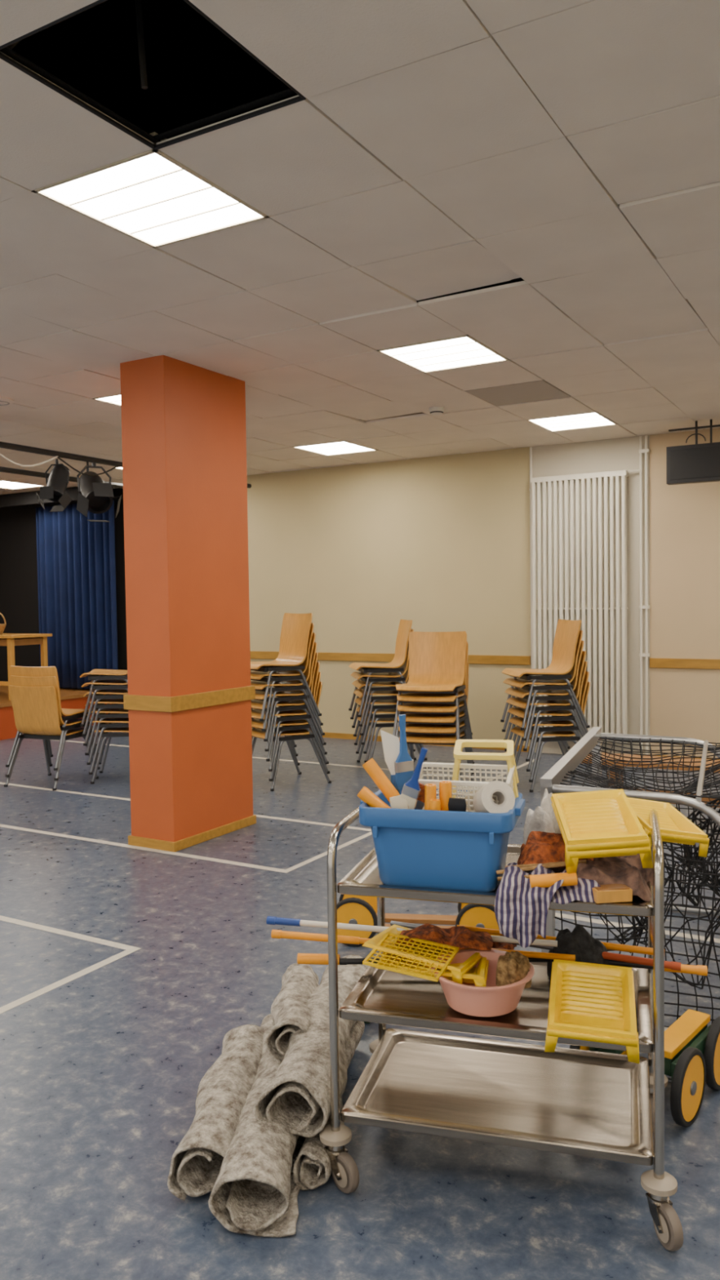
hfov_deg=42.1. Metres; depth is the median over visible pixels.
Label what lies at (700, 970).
pole
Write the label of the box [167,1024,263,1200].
roll
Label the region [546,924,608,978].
mesh bag
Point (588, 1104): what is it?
trolley
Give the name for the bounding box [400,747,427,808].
brush
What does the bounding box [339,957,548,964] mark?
pole
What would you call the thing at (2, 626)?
wicker basket
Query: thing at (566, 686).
chairs
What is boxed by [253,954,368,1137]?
roll
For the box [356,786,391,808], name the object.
paint roller sleeve
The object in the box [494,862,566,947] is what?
striped towel
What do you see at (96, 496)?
spotlight
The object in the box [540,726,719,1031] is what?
wire cart
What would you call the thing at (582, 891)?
tea towel
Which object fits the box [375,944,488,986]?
tray
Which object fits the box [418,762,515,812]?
mesh basket
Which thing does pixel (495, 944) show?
cloth
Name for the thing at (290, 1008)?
roll
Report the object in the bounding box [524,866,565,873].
folded sacking
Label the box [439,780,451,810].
paint roller sleeve
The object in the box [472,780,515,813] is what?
tape roll
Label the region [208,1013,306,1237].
roll
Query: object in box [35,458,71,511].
spotlight
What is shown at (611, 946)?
pole
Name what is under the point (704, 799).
wooden bench
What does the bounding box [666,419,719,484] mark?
monitor
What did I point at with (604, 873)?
cloth
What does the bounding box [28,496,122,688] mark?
stage curtain
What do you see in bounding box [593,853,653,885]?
cloth
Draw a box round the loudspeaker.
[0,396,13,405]
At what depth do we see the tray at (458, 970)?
2.54 m
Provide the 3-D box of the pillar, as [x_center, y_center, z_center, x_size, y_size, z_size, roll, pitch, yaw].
[-1.125,-0.233,6.190,0.400,3.060,0.860,1,3,30]
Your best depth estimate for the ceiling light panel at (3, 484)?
11.71 m
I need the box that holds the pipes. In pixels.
[528,435,649,754]
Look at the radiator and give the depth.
8.93 m
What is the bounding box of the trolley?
[320,806,683,1251]
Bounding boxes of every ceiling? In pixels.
[0,0,719,494]
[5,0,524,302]
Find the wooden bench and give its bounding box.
[581,752,719,808]
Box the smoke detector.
[429,406,444,415]
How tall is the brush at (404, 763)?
0.205 m
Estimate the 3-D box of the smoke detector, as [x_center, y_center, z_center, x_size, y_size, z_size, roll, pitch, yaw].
[0.603,-1.800,7.355,0.120,0.050,0.120,1,3,30]
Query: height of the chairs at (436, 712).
1.286 m
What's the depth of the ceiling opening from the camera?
2.85 m
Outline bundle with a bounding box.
[496,859,586,880]
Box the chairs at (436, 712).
[392,631,474,781]
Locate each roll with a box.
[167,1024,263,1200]
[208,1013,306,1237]
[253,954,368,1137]
[265,963,319,1064]
[293,1021,364,1190]
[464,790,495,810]
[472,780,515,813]
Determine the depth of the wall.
9.76 m
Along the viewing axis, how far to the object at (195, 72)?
3.58 m
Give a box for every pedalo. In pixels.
[337,893,503,946]
[569,1008,719,1127]
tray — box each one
[362,924,481,984]
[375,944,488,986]
[544,959,639,1063]
[550,789,652,866]
[551,803,653,873]
[626,797,709,857]
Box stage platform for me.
[0,685,111,740]
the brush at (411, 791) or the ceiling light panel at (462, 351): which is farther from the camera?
the ceiling light panel at (462, 351)
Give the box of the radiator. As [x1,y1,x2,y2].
[530,470,628,742]
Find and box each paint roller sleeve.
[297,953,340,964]
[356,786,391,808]
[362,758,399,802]
[424,783,436,809]
[429,798,440,810]
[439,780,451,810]
[528,872,577,888]
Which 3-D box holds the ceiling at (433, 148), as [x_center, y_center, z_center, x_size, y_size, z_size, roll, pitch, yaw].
[-2.740,-1.692,4.610,16.596,0.055,12.546,1,3,30]
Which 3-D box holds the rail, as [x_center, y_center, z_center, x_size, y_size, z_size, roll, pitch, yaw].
[-2.741,-1.699,4.610,16.600,0.013,12.550,1,3,30]
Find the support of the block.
on the trolley
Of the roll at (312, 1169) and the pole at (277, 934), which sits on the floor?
the roll at (312, 1169)
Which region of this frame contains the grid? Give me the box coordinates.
[362,932,458,982]
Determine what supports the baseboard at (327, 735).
attached to the wall
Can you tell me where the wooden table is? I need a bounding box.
[0,633,52,700]
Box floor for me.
[0,722,719,1279]
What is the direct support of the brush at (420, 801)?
in the storage bin
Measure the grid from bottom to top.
0.045 m
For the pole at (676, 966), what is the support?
on the trolley
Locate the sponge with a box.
[496,951,531,988]
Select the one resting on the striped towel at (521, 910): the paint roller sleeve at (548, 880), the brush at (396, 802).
the paint roller sleeve at (548, 880)
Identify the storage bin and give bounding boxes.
[359,788,524,892]
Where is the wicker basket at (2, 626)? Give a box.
[0,613,6,635]
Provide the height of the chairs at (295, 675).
1.452 m
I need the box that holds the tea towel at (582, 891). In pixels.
[551,877,600,904]
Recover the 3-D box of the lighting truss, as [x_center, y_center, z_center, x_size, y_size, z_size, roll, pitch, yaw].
[-3.216,-1.601,7.873,1.150,0.370,6.100,1,3,30]
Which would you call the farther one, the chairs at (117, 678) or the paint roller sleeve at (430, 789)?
the chairs at (117, 678)
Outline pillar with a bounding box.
[120,355,256,852]
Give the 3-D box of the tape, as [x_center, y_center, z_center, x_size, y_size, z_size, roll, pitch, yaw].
[-2.473,1.298,6.652,9.630,0.002,14.242,-2,3,-26]
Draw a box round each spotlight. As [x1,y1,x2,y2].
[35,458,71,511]
[76,462,121,522]
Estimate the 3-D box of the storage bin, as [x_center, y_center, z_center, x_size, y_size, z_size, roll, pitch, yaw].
[0.223,0.533,2.508,0.426,0.212,0.288,0,2,16]
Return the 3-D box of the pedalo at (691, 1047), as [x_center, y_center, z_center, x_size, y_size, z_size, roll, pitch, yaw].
[0.918,1.293,2.924,0.356,0.216,0.476,1,3,40]
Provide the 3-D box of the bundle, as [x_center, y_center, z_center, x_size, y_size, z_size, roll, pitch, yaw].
[0.458,0.580,2.359,0.226,0.050,0.046,-1,2,6]
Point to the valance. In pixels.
(29, 498)
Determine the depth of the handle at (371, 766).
2.51 m
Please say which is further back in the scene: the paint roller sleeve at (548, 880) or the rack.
the rack
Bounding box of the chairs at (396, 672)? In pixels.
[348,619,428,768]
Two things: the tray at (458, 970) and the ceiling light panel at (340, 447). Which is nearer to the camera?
the tray at (458, 970)
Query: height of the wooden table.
0.778 m
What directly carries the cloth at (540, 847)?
on the folded sacking
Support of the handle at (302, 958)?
attached to the pole at (343, 961)
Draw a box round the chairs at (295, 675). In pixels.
[250,613,331,791]
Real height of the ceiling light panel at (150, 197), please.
0.063 m
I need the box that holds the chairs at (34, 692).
[4,665,100,791]
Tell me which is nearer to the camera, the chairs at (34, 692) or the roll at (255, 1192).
the roll at (255, 1192)
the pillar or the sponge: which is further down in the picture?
the sponge
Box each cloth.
[395,923,493,951]
[467,928,516,950]
[517,831,594,867]
[576,860,651,901]
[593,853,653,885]
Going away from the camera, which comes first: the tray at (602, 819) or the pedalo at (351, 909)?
the tray at (602, 819)
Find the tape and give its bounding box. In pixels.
[0,739,719,1013]
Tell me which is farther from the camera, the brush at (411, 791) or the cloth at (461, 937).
the cloth at (461, 937)
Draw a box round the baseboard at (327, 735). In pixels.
[251,727,719,759]
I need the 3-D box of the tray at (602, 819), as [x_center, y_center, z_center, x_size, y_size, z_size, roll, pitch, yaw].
[0.609,0.475,2.380,0.206,0.142,0.263,-1,2,3]
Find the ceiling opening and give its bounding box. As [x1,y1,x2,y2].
[0,0,306,150]
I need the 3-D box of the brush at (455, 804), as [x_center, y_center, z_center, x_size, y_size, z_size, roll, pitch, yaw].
[0.254,0.492,2.410,0.048,0.178,0.038,0,2,16]
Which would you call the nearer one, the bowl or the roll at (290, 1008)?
the bowl
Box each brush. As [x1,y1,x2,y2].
[389,795,408,808]
[394,714,413,789]
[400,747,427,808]
[414,782,425,809]
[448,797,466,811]
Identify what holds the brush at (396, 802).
in the storage bin
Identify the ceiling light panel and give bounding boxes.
[0,480,45,489]
[31,131,269,248]
[92,393,120,405]
[292,440,377,455]
[377,334,509,373]
[526,411,617,431]
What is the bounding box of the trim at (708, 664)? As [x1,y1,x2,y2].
[249,651,719,669]
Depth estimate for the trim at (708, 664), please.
9.56 m
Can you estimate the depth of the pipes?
8.75 m
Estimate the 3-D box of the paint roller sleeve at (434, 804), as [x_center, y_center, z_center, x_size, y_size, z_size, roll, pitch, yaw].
[0.195,0.501,2.409,0.028,0.180,0.028,1,4,30]
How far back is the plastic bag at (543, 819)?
2.60 m
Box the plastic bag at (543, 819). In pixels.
[523,787,560,844]
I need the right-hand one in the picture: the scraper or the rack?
the rack
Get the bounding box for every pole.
[266,915,557,946]
[271,929,575,961]
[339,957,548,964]
[390,920,680,971]
[457,924,653,955]
[491,947,707,976]
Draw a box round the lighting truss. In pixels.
[0,441,251,488]
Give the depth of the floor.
3.09 m
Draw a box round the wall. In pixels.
[0,412,719,758]
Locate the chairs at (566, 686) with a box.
[500,618,591,792]
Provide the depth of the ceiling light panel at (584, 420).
8.03 m
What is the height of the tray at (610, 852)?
0.142 m
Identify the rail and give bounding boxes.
[0,46,619,421]
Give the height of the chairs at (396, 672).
1.369 m
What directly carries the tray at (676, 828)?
on the trolley
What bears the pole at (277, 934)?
on the trolley
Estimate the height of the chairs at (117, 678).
1.369 m
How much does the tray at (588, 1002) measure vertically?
0.133 m
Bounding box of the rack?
[452,739,519,798]
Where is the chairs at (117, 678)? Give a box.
[80,669,128,784]
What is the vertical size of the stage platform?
0.420 m
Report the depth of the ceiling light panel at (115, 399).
6.90 m
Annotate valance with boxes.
[0,486,81,507]
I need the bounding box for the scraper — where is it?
[380,729,400,795]
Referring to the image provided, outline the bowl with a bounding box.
[431,948,534,1017]
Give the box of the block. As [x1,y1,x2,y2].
[591,884,632,903]

